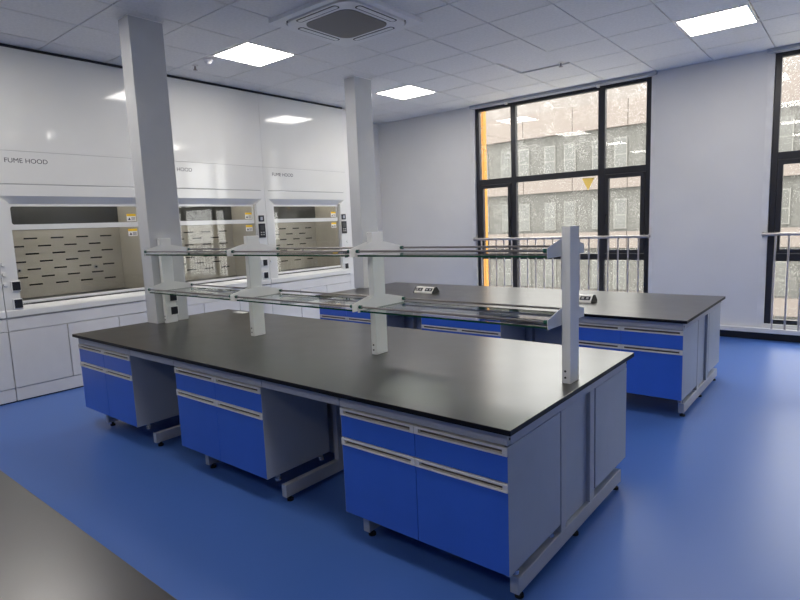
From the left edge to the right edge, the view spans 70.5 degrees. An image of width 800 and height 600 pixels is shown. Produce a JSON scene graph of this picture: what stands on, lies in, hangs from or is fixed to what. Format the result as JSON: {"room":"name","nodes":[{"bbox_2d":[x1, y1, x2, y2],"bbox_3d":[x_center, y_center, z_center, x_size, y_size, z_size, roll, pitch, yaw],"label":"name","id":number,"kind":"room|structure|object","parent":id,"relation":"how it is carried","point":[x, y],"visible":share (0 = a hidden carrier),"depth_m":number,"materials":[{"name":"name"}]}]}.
{"room":"science laboratory","nodes":[
{"label":"science laboratory","id":0,"kind":"room"},
{"bbox_2d":[373,124,384,274],"bbox_3d":[-4.364,-0.792,5.976,0.200,3.533,12.515,4,10,39],"label":"wall","id":1,"kind":"structure","parent":0,"point":[375,126],"depth_m":10.55,"materials":[{"name":"white paint"}]},
{"bbox_2d":[342,109,356,288],"bbox_3d":[-1.051,-1.319,9.342,0.641,3.430,0.138,4,10,39],"label":"trim","id":2,"kind":"structure","parent":1,"relation":"attached to","point":[343,110],"depth_m":9.07,"materials":[{"name":"white paint"}]},
{"bbox_2d":[0,336,799,599],"bbox_3d":[-0.174,1.332,2.909,10.780,0.200,12.965,4,10,39],"label":"floor","id":3,"kind":"structure","parent":0,"point":[705,505],"depth_m":3.17,"materials":[{"name":"blue plastic"}]},
{"bbox_2d":[0,275,16,405],"bbox_3d":[-4.617,-0.595,4.985,0.657,3.425,1.599,4,10,39],"label":"fume hood","id":4,"kind":"object","parent":3,"relation":"on","point":[7,384],"visible":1,"depth_m":5.53,"materials":[{"name":"white metal"}]},
{"bbox_2d":[0,46,147,401],"bbox_3d":[-3.606,-0.798,6.209,0.660,3.425,1.599,4,10,39],"label":"fume hood","id":5,"kind":"object","parent":3,"relation":"on","point":[71,259],"visible":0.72,"depth_m":5.97,"materials":[{"name":"white metal"}]},
{"bbox_2d":[10,281,20,291],"bbox_3d":[-3.771,-0.137,5.553,0.020,0.100,0.085,4,10,39],"label":"power socket","id":6,"kind":"object","parent":5,"relation":"attached to","point":[15,286],"depth_m":5.54,"materials":[{"name":"black plastic"}]},
{"bbox_2d":[12,298,23,308],"bbox_3d":[-3.764,0.036,5.576,0.020,0.100,0.085,4,10,39],"label":"power socket","id":7,"kind":"object","parent":5,"relation":"attached to","point":[17,303],"depth_m":5.57,"materials":[{"name":"black plastic"}]},
{"bbox_2d":[78,344,178,428],"bbox_3d":[-2.197,0.657,4.724,0.915,0.596,0.506,4,10,39],"label":"base cabinet","id":8,"kind":"object","parent":3,"relation":"on","point":[135,391],"visible":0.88,"depth_m":4.42,"materials":[{"name":"blue metal"}]},
{"bbox_2d":[167,77,272,314],"bbox_3d":[-2.597,-1.002,7.434,0.660,3.425,1.599,4,10,39],"label":"fume hood","id":9,"kind":"object","parent":3,"relation":"on","point":[216,137],"visible":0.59,"depth_m":7.38,"materials":[{"name":"white metal"}]},
{"bbox_2d":[258,215,263,221],"bbox_3d":[-1.904,-1.119,7.771,0.016,0.085,0.090,4,10,39],"label":"rocker switch","id":10,"kind":"object","parent":9,"relation":"attached to","point":[260,217],"depth_m":7.76,"materials":[{"name":"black plastic"}]},
{"bbox_2d":[262,259,267,265],"bbox_3d":[-1.875,-0.518,7.854,0.020,0.100,0.085,4,10,39],"label":"power socket","id":11,"kind":"object","parent":9,"relation":"attached to","point":[264,261],"depth_m":7.85,"materials":[{"name":"black plastic"}]},
{"bbox_2d":[263,271,267,278],"bbox_3d":[-1.869,-0.345,7.877,0.020,0.100,0.085,4,10,39],"label":"power socket","id":12,"kind":"object","parent":9,"relation":"attached to","point":[265,273],"depth_m":7.86,"materials":[{"name":"black plastic"}]},
{"bbox_2d":[174,367,329,480],"bbox_3d":[-0.988,0.739,3.742,0.933,0.596,0.506,4,10,39],"label":"base cabinet","id":13,"kind":"object","parent":3,"relation":"on","point":[265,433],"visible":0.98,"depth_m":3.47,"materials":[{"name":"blue metal"}]},
{"bbox_2d":[258,94,350,318],"bbox_3d":[-1.588,-1.205,8.659,0.660,3.425,1.599,4,10,39],"label":"fume hood","id":14,"kind":"object","parent":3,"relation":"on","point":[302,146],"visible":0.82,"depth_m":8.52,"materials":[{"name":"white metal"}]},
{"bbox_2d":[78,338,626,598],"bbox_3d":[-0.676,0.704,4.104,4.060,0.770,1.449,4,10,39],"label":"frame","id":15,"kind":"object","parent":3,"relation":"on","point":[579,498],"visible":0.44,"depth_m":2.88,"materials":[{"name":"grey metal"}]},
{"bbox_2d":[72,309,633,436],"bbox_3d":[-0.688,0.311,4.049,4.106,0.024,1.521,4,10,39],"label":"countertop","id":16,"kind":"structure","parent":15,"relation":"on","point":[500,386],"depth_m":3.33,"materials":[{"name":"black plastic"}]},
{"bbox_2d":[117,13,188,323],"bbox_3d":[-2.218,-1.124,5.119,0.186,2.658,0.318,4,10,39],"label":"column","id":17,"kind":"structure","parent":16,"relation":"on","point":[141,38],"depth_m":5.01,"materials":[{"name":"white paint"}]},
{"bbox_2d":[144,225,583,383],"bbox_3d":[-0.634,-0.077,3.957,3.841,0.764,0.437,4,10,39],"label":"rack","id":18,"kind":"object","parent":16,"relation":"on","point":[569,247],"visible":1,"depth_m":3.52,"materials":[{"name":"white metal"}]},
{"bbox_2d":[168,295,177,301],"bbox_3d":[-2.072,-0.028,5.160,0.015,0.086,0.086,4,10,39],"label":"power socket","id":19,"kind":"object","parent":18,"relation":"attached to","point":[171,298],"depth_m":5.15,"materials":[{"name":"black plastic"}]},
{"bbox_2d":[169,305,178,315],"bbox_3d":[-2.067,0.095,5.177,0.015,0.086,0.086,4,10,39],"label":"power socket","id":20,"kind":"object","parent":18,"relation":"attached to","point":[173,309],"depth_m":5.17,"materials":[{"name":"black plastic"}]},
{"bbox_2d":[146,253,226,255],"bbox_3d":[-1.615,-0.388,4.713,1.239,0.010,0.405,4,10,39],"label":"glass shelf","id":21,"kind":"object","parent":18,"relation":"attached to","point":[147,254],"depth_m":4.61,"materials":[{"name":"clear glass"}]},
{"bbox_2d":[150,287,239,299],"bbox_3d":[-1.601,-0.059,4.757,1.239,0.010,0.405,4,10,39],"label":"glass shelf","id":22,"kind":"object","parent":18,"relation":"attached to","point":[185,291],"depth_m":4.80,"materials":[{"name":"clear glass"}]},
{"bbox_2d":[233,252,348,256],"bbox_3d":[-0.628,-0.321,3.912,1.198,0.010,0.405,4,10,39],"label":"glass shelf","id":23,"kind":"object","parent":18,"relation":"attached to","point":[249,254],"depth_m":3.86,"materials":[{"name":"clear glass"}]},
{"bbox_2d":[237,293,360,310],"bbox_3d":[-0.615,0.008,3.956,1.198,0.010,0.405,4,10,39],"label":"glass shelf","id":24,"kind":"object","parent":18,"relation":"attached to","point":[294,297],"depth_m":3.97,"materials":[{"name":"clear glass"}]},
{"bbox_2d":[357,252,546,257],"bbox_3d":[0.341,-0.255,3.124,1.200,0.010,0.405,4,10,39],"label":"glass shelf","id":25,"kind":"object","parent":18,"relation":"attached to","point":[359,254],"depth_m":3.01,"materials":[{"name":"clear glass"}]},
{"bbox_2d":[360,302,554,328],"bbox_3d":[0.354,0.074,3.168,1.200,0.010,0.405,4,10,39],"label":"glass shelf","id":26,"kind":"object","parent":18,"relation":"attached to","point":[551,325],"depth_m":3.21,"materials":[{"name":"clear glass"}]},
{"bbox_2d":[320,307,404,327],"bbox_3d":[-0.461,0.311,6.806,0.915,0.596,0.506,4,10,39],"label":"base cabinet","id":27,"kind":"object","parent":3,"relation":"on","point":[327,314],"visible":0.33,"depth_m":6.59,"materials":[{"name":"blue metal"}]},
{"bbox_2d":[340,407,559,576],"bbox_3d":[0.231,0.822,2.752,0.933,0.596,0.506,4,10,39],"label":"base cabinet","id":28,"kind":"object","parent":3,"relation":"on","point":[490,505],"visible":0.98,"depth_m":2.49,"materials":[{"name":"blue metal"}]},
{"bbox_2d":[421,310,524,340],"bbox_3d":[0.748,0.393,5.824,0.933,0.596,0.506,4,10,39],"label":"base cabinet","id":29,"kind":"object","parent":3,"relation":"on","point":[448,326],"visible":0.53,"depth_m":5.56,"materials":[{"name":"blue metal"}]},
{"bbox_2d":[395,302,720,416],"bbox_3d":[1.060,0.358,6.186,4.060,0.770,1.449,4,10,39],"label":"frame","id":30,"kind":"object","parent":3,"relation":"on","point":[552,336],"visible":0.17,"depth_m":5.05,"materials":[{"name":"grey metal"}]},
{"bbox_2d":[315,282,725,323],"bbox_3d":[1.048,-0.035,6.131,4.106,0.024,1.521,4,10,39],"label":"countertop","id":31,"kind":"structure","parent":30,"relation":"on","point":[655,307],"depth_m":5.56,"materials":[{"name":"black stone"}]},
{"bbox_2d":[343,75,377,287],"bbox_3d":[-0.486,-1.490,7.348,0.186,2.658,0.318,4,10,39],"label":"column","id":32,"kind":"structure","parent":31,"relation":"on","point":[358,98],"depth_m":7.24,"materials":[{"name":"white paint"}]},
{"bbox_2d":[413,286,438,293],"bbox_3d":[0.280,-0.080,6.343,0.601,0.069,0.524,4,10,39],"label":"socket","id":33,"kind":"object","parent":31,"relation":"on","point":[418,289],"visible":1,"depth_m":6.30,"materials":[{"name":"white plastic"}]},
{"bbox_2d":[579,294,596,302],"bbox_3d":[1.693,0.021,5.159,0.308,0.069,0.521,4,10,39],"label":"socket","id":34,"kind":"object","parent":31,"relation":"on","point":[583,298],"visible":0.52,"depth_m":5.13,"materials":[{"name":"white plastic"}]},
{"bbox_2d":[579,296,590,299],"bbox_3d":[1.759,-0.018,5.375,0.100,0.044,0.005,4,-35,39],"label":"outlet","id":35,"kind":"object","parent":34,"relation":"attached to","point":[580,297],"depth_m":5.37,"materials":[{"name":"white plastic"}]},
{"bbox_2d":[594,367,626,487],"bbox_3d":[0.834,0.700,3.485,0.933,0.596,0.506,4,10,39],"label":"base cabinet","id":36,"kind":"object","parent":3,"relation":"on","point":[609,396],"visible":0.21,"depth_m":3.16,"materials":[{"name":"grey metal"}]},
{"bbox_2d":[579,321,697,402],"bbox_3d":[1.967,0.475,4.834,0.933,0.596,0.506,4,10,39],"label":"base cabinet","id":37,"kind":"object","parent":3,"relation":"on","point":[663,364],"visible":0.67,"depth_m":4.52,"materials":[{"name":"blue metal"}]},
{"bbox_2d":[707,305,720,372],"bbox_3d":[2.570,0.354,5.567,0.933,0.596,0.506,4,10,39],"label":"base cabinet","id":38,"kind":"object","parent":3,"relation":"on","point":[714,316],"visible":0.2,"depth_m":5.25,"materials":[{"name":"grey metal"}]},
{"bbox_3d":[-2.456,1.062,1.943,4.060,0.770,1.449,4,10,39],"label":"frame","id":39,"kind":"object","parent":3,"relation":"on","visible":0},
{"bbox_2d":[0,470,176,599],"bbox_3d":[-2.468,0.669,1.887,4.106,0.024,1.521,4,10,39],"label":"countertop","id":40,"kind":"structure","parent":39,"relation":"on","point":[44,555],"depth_m":1.42,"materials":[{"name":"black plastic"}]},
{"bbox_2d":[0,0,799,123],"bbox_3d":[-0.317,-2.227,2.437,10.780,0.080,12.965,4,10,39],"label":"ceiling","id":41,"kind":"structure","parent":0,"point":[458,48],"depth_m":5.84,"materials":[{"name":"tile"}]},
{"bbox_2d":[0,43,341,108],"bbox_3d":[-2.938,-2.594,6.409,0.034,0.023,6.405,4,10,39],"label":"trim","id":42,"kind":"structure","parent":41,"relation":"attached to","point":[1,44],"depth_m":6.70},
{"bbox_2d":[203,58,212,64],"bbox_3d":[-2.078,-2.581,6.131,0.104,0.050,0.104,4,10,39],"label":"smoke detector","id":43,"kind":"object","parent":41,"relation":"attached to","point":[208,61],"visible":1,"depth_m":6.10,"materials":[{"name":"white plastic"}]},
{"bbox_2d":[211,40,295,66],"bbox_3d":[-1.558,-2.622,6.034,0.624,0.026,0.624,4,10,39],"label":"recessed light","id":44,"kind":"object","parent":41,"relation":"in","point":[246,52],"visible":0.89,"depth_m":6.00,"materials":[{"name":"white plastic"}]},
{"bbox_2d":[269,0,422,46],"bbox_3d":[-0.482,-2.510,5.109,0.990,0.050,0.990,4,10,39],"label":"air conditioner","id":45,"kind":"object","parent":41,"relation":"attached to","point":[345,23],"visible":1,"depth_m":5.02,"materials":[{"name":"white plastic"}]},
{"bbox_2d":[307,9,386,37],"bbox_3d":[-0.482,-2.503,5.110,0.574,0.036,0.574,4,10,39],"label":"grille","id":46,"kind":"object","parent":45,"relation":"attached to","point":[339,23],"depth_m":5.08,"materials":[{"name":"grey metal"}]},
{"bbox_2d":[375,84,436,99],"bbox_3d":[0.086,-2.953,8.031,0.624,0.026,0.624,4,10,39],"label":"recessed light","id":47,"kind":"object","parent":41,"relation":"in","point":[407,91],"visible":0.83,"depth_m":8.01,"materials":[{"name":"white plastic"}]},
{"bbox_2d":[499,51,567,71],"bbox_3d":[1.602,-2.865,6.797,0.640,0.013,0.640,4,10,39],"label":"tile","id":48,"kind":"structure","parent":41,"relation":"attached to","point":[544,59],"depth_m":6.80,"materials":[{"name":"white tile"}]},
{"bbox_2d":[469,71,657,108],"bbox_3d":[2.246,-3.027,8.280,2.850,0.074,0.080,4,10,39],"label":"track","id":49,"kind":"object","parent":41,"relation":"attached to","point":[651,73],"visible":1,"depth_m":8.11,"materials":[{"name":"grey metal"}]},
{"bbox_2d":[674,3,758,36],"bbox_3d":[3.119,-2.747,5.567,0.624,0.026,0.624,4,10,39],"label":"recessed light","id":50,"kind":"object","parent":41,"relation":"in","point":[741,15],"visible":0.91,"depth_m":5.54,"materials":[{"name":"white plastic"}]},
{"bbox_2d":[767,43,799,53],"bbox_3d":[5.412,-2.812,5.707,2.880,0.074,0.080,4,10,39],"label":"track","id":51,"kind":"object","parent":41,"relation":"attached to","point":[792,46],"visible":1,"depth_m":6.49,"materials":[{"name":"grey metal"}]},
{"bbox_2d":[378,48,799,329],"bbox_3d":[3.761,-1.324,7.531,10.780,3.533,0.250,4,10,39],"label":"wall","id":52,"kind":"structure","parent":0,"point":[710,116],"depth_m":7.40,"materials":[{"name":"white paint"}]},
{"bbox_2d":[473,77,651,292],"bbox_3d":[2.333,-1.417,8.561,2.804,3.260,0.172,4,10,39],"label":"window","id":53,"kind":"structure","parent":52,"relation":"in","point":[604,174],"depth_m":8.22,"materials":[{"name":"black metal"}]},
{"bbox_2d":[582,178,593,189],"bbox_3d":[2.739,-1.686,8.236,0.180,0.175,0.008,4,10,39],"label":"window sticker","id":54,"kind":"object","parent":53,"relation":"attached to","point":[588,181],"visible":1,"depth_m":8.23,"materials":[{"name":"yellow plastic"}]},
{"bbox_2d":[470,75,655,292],"bbox_3d":[2.313,-1.429,8.539,2.865,3.290,0.006,4,10,39],"label":"trim","id":55,"kind":"structure","parent":52,"relation":"attached to","point":[653,98],"depth_m":7.76,"materials":[{"name":"white paint"}]},
{"bbox_2d":[720,330,799,342],"bbox_3d":[3.747,0.397,7.657,10.380,0.092,0.012,4,10,39],"label":"baseboard","id":56,"kind":"structure","parent":52,"relation":"attached to","point":[725,333],"depth_m":7.04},
{"bbox_2d":[720,325,799,335],"bbox_3d":[3.730,0.324,7.631,10.380,0.056,0.055,4,10,39],"label":"trim","id":57,"kind":"structure","parent":52,"relation":"attached to","point":[722,327],"depth_m":7.00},
{"bbox_2d":[756,53,774,327],"bbox_3d":[5.498,-1.213,5.951,2.865,3.290,0.006,4,10,39],"label":"trim","id":58,"kind":"structure","parent":52,"relation":"attached to","point":[771,57],"depth_m":6.82,"materials":[{"name":"white paint"}]},
{"bbox_2d":[761,49,799,330],"bbox_3d":[5.522,-1.201,5.969,2.854,3.260,0.172,4,10,39],"label":"window","id":59,"kind":"structure","parent":52,"relation":"in","point":[778,159],"depth_m":6.79,"materials":[{"name":"black metal"}]},
{"label":"outside","id":60,"kind":"structure","parent":0,"visible":0},
{"bbox_3d":[14.655,2.626,34.306,110.000,0.200,53.385,4,10,39],"label":"ground","id":61,"kind":"structure","parent":60,"visible":0},
{"bbox_2d":[481,112,488,285],"bbox_3d":[0.911,0.209,10.281,1.500,12.000,0.253,4,10,39],"label":"fin","id":62,"kind":"object","parent":61,"relation":"on","point":[483,114],"visible":0.06,"depth_m":9.54,"materials":[{"name":"orange metal"}]},
{"bbox_2d":[486,55,799,319],"bbox_3d":[11.934,-4.722,34.013,75.380,14.650,8.000,4,10,39],"label":"building","id":63,"kind":"structure","parent":61,"relation":"on","point":[559,135],"depth_m":30.42,"materials":[{"name":"beige concrete"}]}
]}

